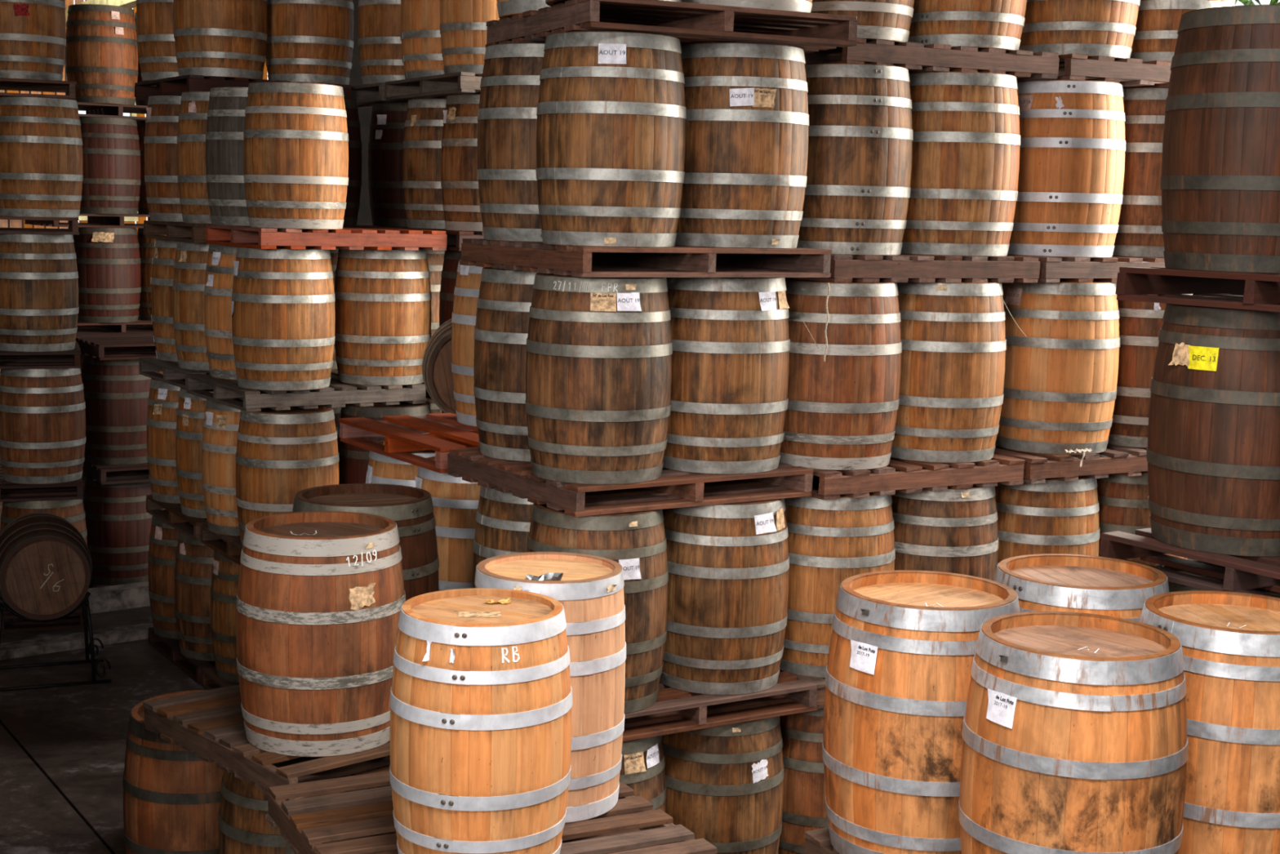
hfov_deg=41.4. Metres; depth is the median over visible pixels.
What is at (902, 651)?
barrel
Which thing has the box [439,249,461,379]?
barrel
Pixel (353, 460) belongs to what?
barrel
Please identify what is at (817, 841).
pallet
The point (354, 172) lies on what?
barrel
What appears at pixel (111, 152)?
barrel
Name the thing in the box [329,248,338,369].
barrel
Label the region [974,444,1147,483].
pallet
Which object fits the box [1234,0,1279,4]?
tree
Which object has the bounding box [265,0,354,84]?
barrel
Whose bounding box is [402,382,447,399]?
pallet
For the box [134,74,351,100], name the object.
pallet
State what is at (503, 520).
barrel
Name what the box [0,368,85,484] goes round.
barrel
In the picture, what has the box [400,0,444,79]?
barrel
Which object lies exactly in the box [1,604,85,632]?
pallet
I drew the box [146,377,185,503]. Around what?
barrel
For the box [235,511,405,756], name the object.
barrel
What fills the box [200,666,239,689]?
pallet
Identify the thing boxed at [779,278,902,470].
barrel
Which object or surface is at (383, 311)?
barrel
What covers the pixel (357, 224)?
pallet
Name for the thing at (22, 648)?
trim
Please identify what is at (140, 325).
pallet
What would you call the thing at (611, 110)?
barrel
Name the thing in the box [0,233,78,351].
barrel
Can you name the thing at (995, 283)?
cobweb
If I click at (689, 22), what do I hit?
pallet
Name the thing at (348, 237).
pallet
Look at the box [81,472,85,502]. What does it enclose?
barrel
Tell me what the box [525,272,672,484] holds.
barrel
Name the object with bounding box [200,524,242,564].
pallet
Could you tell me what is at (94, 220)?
pallet
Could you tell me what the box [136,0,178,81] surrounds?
barrel
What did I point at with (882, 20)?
barrel
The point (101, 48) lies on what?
barrel
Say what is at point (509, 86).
barrel
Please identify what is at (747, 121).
barrel
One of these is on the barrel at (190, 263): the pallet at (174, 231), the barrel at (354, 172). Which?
the pallet at (174, 231)
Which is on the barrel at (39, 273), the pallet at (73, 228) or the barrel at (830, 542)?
the pallet at (73, 228)
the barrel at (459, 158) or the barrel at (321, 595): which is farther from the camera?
the barrel at (459, 158)
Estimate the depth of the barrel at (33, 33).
12.43 m
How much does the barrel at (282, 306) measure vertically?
0.883 m
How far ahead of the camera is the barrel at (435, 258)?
12.26 m
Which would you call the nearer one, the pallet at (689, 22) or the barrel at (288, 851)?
the barrel at (288, 851)
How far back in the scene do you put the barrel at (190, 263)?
11.63 m
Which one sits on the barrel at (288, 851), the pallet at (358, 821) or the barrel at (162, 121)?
the pallet at (358, 821)
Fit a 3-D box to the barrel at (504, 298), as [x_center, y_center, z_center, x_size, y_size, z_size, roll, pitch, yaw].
[-0.467,-0.311,8.046,0.644,0.883,0.646,0,8,-10]
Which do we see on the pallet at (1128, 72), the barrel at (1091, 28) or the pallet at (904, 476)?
the barrel at (1091, 28)
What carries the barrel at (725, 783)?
on the pallet
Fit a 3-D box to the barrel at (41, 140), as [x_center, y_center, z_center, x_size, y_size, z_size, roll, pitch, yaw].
[-4.561,-2.038,12.822,0.646,0.883,0.645,7,9,37]
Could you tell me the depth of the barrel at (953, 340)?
8.21 m
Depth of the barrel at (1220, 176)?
6.04 m
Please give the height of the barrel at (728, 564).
0.883 m
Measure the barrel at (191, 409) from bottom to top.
0.883 m
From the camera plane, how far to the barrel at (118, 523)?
13.95 m
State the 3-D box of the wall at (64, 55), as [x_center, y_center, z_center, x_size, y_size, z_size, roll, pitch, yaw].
[-9.062,-1.671,11.408,0.200,6.600,31.000,1,7,0]
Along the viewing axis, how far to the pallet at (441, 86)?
11.31 m
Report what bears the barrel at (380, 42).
on the pallet at (366, 95)
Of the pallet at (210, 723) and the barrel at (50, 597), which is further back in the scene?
the barrel at (50, 597)
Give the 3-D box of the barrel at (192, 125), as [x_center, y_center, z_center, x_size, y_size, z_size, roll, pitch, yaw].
[-2.862,-1.849,11.680,0.646,0.883,0.645,-2,8,-27]
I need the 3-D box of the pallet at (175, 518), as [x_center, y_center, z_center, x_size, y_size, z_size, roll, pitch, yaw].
[-2.826,0.611,12.318,1.208,0.125,1.221,-3,9,-32]
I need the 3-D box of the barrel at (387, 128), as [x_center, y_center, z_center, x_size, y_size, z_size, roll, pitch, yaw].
[-1.667,-1.911,12.385,0.645,0.883,0.646,0,8,-14]
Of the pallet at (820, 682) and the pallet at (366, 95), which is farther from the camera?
the pallet at (366, 95)
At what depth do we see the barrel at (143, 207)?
16.04 m
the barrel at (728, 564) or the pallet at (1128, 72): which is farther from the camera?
the pallet at (1128, 72)
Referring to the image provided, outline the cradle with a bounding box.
[0,591,111,691]
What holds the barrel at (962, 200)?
on the pallet at (902, 268)
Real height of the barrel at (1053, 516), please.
0.877 m
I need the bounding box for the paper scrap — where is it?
[484,597,511,604]
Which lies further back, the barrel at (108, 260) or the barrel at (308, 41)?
the barrel at (108, 260)
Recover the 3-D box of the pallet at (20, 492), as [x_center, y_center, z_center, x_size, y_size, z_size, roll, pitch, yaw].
[-5.043,0.428,13.314,1.240,0.125,1.207,-1,8,-20]
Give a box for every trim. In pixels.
[0,622,153,660]
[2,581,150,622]
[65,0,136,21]
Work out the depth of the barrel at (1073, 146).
8.49 m
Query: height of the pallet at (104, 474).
0.125 m
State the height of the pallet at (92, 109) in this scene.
0.125 m
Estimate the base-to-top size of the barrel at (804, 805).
0.877 m
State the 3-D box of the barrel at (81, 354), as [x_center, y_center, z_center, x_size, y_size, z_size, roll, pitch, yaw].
[-5.062,-0.442,16.092,0.645,0.883,0.646,6,9,32]
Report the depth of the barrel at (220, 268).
11.10 m
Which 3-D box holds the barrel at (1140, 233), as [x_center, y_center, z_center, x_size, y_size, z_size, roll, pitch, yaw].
[2.740,-1.357,9.088,0.645,0.877,0.646,6,9,31]
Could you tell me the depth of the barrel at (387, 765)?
7.74 m
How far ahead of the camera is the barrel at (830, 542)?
7.99 m
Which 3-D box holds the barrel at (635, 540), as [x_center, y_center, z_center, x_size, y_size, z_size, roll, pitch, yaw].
[-0.198,0.780,7.567,0.646,0.883,0.645,1,7,0]
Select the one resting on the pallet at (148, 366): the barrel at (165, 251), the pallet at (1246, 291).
the barrel at (165, 251)
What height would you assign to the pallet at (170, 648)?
0.125 m
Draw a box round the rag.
[1063,448,1092,466]
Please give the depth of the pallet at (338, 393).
10.90 m
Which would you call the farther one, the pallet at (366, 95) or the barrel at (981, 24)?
the pallet at (366, 95)
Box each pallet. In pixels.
[0,77,76,100]
[0,216,79,235]
[0,339,80,368]
[0,462,84,502]
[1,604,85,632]
[24,213,150,227]
[75,331,156,359]
[76,102,147,123]
[76,313,153,333]
[82,457,149,484]
[88,582,110,588]
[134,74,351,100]
[138,356,337,390]
[142,684,390,800]
[143,220,362,242]
[145,494,207,540]
[148,626,215,684]
[185,369,426,411]
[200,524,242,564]
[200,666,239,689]
[204,224,447,250]
[265,771,717,853]
[338,413,479,473]
[351,82,408,109]
[355,223,406,227]
[384,71,482,100]
[384,226,484,250]
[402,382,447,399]
[447,447,813,516]
[459,238,831,277]
[485,0,857,52]
[622,671,817,741]
[750,453,1025,499]
[779,670,825,709]
[785,253,1039,282]
[804,37,1059,81]
[804,826,839,853]
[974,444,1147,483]
[1005,53,1171,88]
[1007,254,1164,282]
[1099,527,1279,598]
[1115,266,1279,311]
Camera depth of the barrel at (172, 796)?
7.48 m
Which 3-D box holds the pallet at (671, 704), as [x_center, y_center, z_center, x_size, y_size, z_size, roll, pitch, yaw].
[-0.033,1.219,8.126,1.281,0.125,1.249,-3,9,-31]
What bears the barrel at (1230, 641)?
on the pallet at (817, 841)
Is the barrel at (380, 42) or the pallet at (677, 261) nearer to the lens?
the pallet at (677, 261)
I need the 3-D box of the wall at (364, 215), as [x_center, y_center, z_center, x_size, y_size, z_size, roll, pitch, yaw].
[-2.672,-3.114,23.691,15.000,6.600,0.045,-3,9,-32]
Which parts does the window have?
frame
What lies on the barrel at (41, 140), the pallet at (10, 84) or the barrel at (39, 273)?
the pallet at (10, 84)
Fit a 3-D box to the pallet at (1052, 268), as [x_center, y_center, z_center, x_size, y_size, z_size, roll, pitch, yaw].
[2.255,-0.880,9.211,1.207,0.125,1.220,-3,8,-29]
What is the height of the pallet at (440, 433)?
0.125 m
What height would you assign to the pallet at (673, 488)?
0.125 m
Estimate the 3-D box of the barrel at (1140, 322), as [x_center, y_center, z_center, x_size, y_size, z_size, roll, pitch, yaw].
[2.753,-0.356,9.174,0.646,0.877,0.645,-1,8,-18]
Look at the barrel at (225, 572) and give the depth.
11.23 m
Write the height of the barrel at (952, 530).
0.877 m
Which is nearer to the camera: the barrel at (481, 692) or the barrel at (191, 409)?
the barrel at (481, 692)
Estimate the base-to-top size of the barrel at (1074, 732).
0.920 m
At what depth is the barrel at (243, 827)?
7.04 m
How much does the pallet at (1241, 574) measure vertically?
0.125 m
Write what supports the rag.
on the pallet at (1117, 460)
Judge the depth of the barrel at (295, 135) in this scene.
10.33 m
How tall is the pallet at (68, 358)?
0.125 m
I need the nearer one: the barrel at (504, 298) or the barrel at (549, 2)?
the barrel at (549, 2)
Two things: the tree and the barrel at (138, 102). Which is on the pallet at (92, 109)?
the barrel at (138, 102)
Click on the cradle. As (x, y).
(89, 648)
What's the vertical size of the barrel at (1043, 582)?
0.920 m
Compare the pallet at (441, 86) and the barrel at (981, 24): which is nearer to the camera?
the barrel at (981, 24)
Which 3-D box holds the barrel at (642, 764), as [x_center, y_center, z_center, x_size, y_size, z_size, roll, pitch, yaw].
[-0.204,1.780,7.731,0.646,0.883,0.645,1,7,0]
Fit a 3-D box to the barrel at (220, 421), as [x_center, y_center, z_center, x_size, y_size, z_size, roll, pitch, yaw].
[-2.596,0.240,11.309,0.648,0.883,0.645,1,7,0]
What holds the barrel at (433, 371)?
on the barrel
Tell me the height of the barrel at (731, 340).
0.883 m
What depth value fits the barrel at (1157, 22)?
8.77 m
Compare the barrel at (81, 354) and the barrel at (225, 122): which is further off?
the barrel at (81, 354)
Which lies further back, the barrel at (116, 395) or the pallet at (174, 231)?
the barrel at (116, 395)
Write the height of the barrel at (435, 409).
0.883 m
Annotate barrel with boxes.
[0,0,66,80]
[0,96,83,217]
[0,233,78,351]
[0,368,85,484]
[0,489,87,608]
[0,512,92,619]
[65,4,137,105]
[72,226,141,323]
[79,116,141,214]
[80,352,83,371]
[80,355,158,465]
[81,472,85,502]
[83,472,152,585]
[122,689,224,853]
[134,12,155,105]
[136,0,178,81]
[137,120,149,214]
[137,227,166,320]
[143,94,182,222]
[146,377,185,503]
[147,509,191,639]
[151,238,177,361]
[172,240,209,370]
[173,0,267,79]
[174,524,224,661]
[175,387,213,518]
[177,91,211,223]
[201,398,243,535]
[204,86,249,226]
[204,243,237,379]
[210,541,239,682]
[217,756,367,853]
[231,246,335,391]
[235,404,338,546]
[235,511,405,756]
[243,81,348,229]
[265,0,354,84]
[284,841,294,853]
[292,483,439,600]
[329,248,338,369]
[332,407,341,442]
[333,248,431,385]
[337,400,431,484]
[342,98,361,226]
[358,0,404,84]
[365,440,435,487]
[366,764,391,789]
[367,102,408,226]
[389,587,572,853]
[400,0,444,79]
[402,97,446,229]
[415,456,480,591]
[422,318,456,413]
[425,397,441,413]
[426,249,444,349]
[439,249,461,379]
[440,0,499,74]
[440,93,482,231]
[451,259,483,426]
[472,485,533,588]
[473,266,537,462]
[474,551,626,822]
[476,42,545,242]
[497,0,552,18]
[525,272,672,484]
[526,502,668,713]
[535,31,686,247]
[545,0,681,6]
[618,722,666,813]
[659,497,789,695]
[659,703,784,853]
[662,277,790,474]
[675,42,808,248]
[681,0,812,12]
[777,701,831,853]
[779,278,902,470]
[779,493,895,677]
[796,63,913,255]
[810,0,914,43]
[822,569,1020,853]
[890,281,1006,462]
[891,484,998,580]
[900,71,1020,256]
[907,0,1026,51]
[958,611,1187,853]
[993,553,1168,622]
[995,280,1119,454]
[995,463,1099,564]
[1007,80,1125,257]
[1018,0,1140,59]
[1096,471,1187,565]
[1107,282,1192,448]
[1111,87,1168,257]
[1129,0,1235,62]
[1139,590,1279,853]
[1146,303,1279,556]
[1155,560,1279,595]
[1160,4,1279,273]
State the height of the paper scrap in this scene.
0.018 m
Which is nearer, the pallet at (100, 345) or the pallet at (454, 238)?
the pallet at (454, 238)
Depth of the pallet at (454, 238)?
10.99 m
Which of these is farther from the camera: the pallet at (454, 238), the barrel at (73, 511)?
the barrel at (73, 511)
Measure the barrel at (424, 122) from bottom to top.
0.883 m
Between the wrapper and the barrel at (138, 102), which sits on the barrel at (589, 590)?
the wrapper
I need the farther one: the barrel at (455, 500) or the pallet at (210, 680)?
the pallet at (210, 680)
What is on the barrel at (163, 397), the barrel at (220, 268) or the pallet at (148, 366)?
the pallet at (148, 366)
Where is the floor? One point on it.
(63, 748)
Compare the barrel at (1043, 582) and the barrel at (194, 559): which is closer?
the barrel at (1043, 582)
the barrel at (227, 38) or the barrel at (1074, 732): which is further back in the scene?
the barrel at (227, 38)
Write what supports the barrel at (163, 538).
on the pallet at (170, 648)
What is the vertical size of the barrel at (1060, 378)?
0.877 m
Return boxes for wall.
[0,0,372,369]
[4,54,68,228]
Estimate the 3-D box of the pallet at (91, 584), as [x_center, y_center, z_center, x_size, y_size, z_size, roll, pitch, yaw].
[-4.171,1.302,14.569,1.220,0.125,1.208,-3,9,-32]
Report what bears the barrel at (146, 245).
on the pallet at (140, 325)
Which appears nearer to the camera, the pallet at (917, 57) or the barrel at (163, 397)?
the pallet at (917, 57)
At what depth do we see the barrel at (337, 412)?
12.01 m
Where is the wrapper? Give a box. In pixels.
[524,572,563,581]
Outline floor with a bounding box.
[0,454,1105,853]
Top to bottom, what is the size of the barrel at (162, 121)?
0.883 m
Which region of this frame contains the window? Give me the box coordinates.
[78,102,137,221]
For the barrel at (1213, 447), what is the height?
0.900 m
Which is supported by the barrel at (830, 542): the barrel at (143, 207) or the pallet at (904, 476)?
the pallet at (904, 476)
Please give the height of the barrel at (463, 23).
0.883 m
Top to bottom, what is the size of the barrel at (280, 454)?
0.883 m
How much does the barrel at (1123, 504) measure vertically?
0.877 m
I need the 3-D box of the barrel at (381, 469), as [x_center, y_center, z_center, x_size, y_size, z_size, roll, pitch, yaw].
[-1.190,0.537,9.287,0.646,0.883,0.644,7,9,34]
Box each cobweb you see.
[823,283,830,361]
[995,283,1026,336]
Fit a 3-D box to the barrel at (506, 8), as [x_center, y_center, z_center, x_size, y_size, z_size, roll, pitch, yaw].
[-0.352,-2.310,7.723,0.669,0.883,0.670,1,7,0]
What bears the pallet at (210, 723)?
on the barrel at (243, 827)
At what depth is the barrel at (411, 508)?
7.53 m
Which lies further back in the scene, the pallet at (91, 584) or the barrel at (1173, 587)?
the pallet at (91, 584)
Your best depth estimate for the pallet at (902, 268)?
8.07 m
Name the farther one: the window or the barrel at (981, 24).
the window
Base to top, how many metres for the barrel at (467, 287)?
0.883 m
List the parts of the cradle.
leg, rail, leg, leg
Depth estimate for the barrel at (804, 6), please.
7.23 m
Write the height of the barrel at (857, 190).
0.877 m
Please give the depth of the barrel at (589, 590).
6.08 m

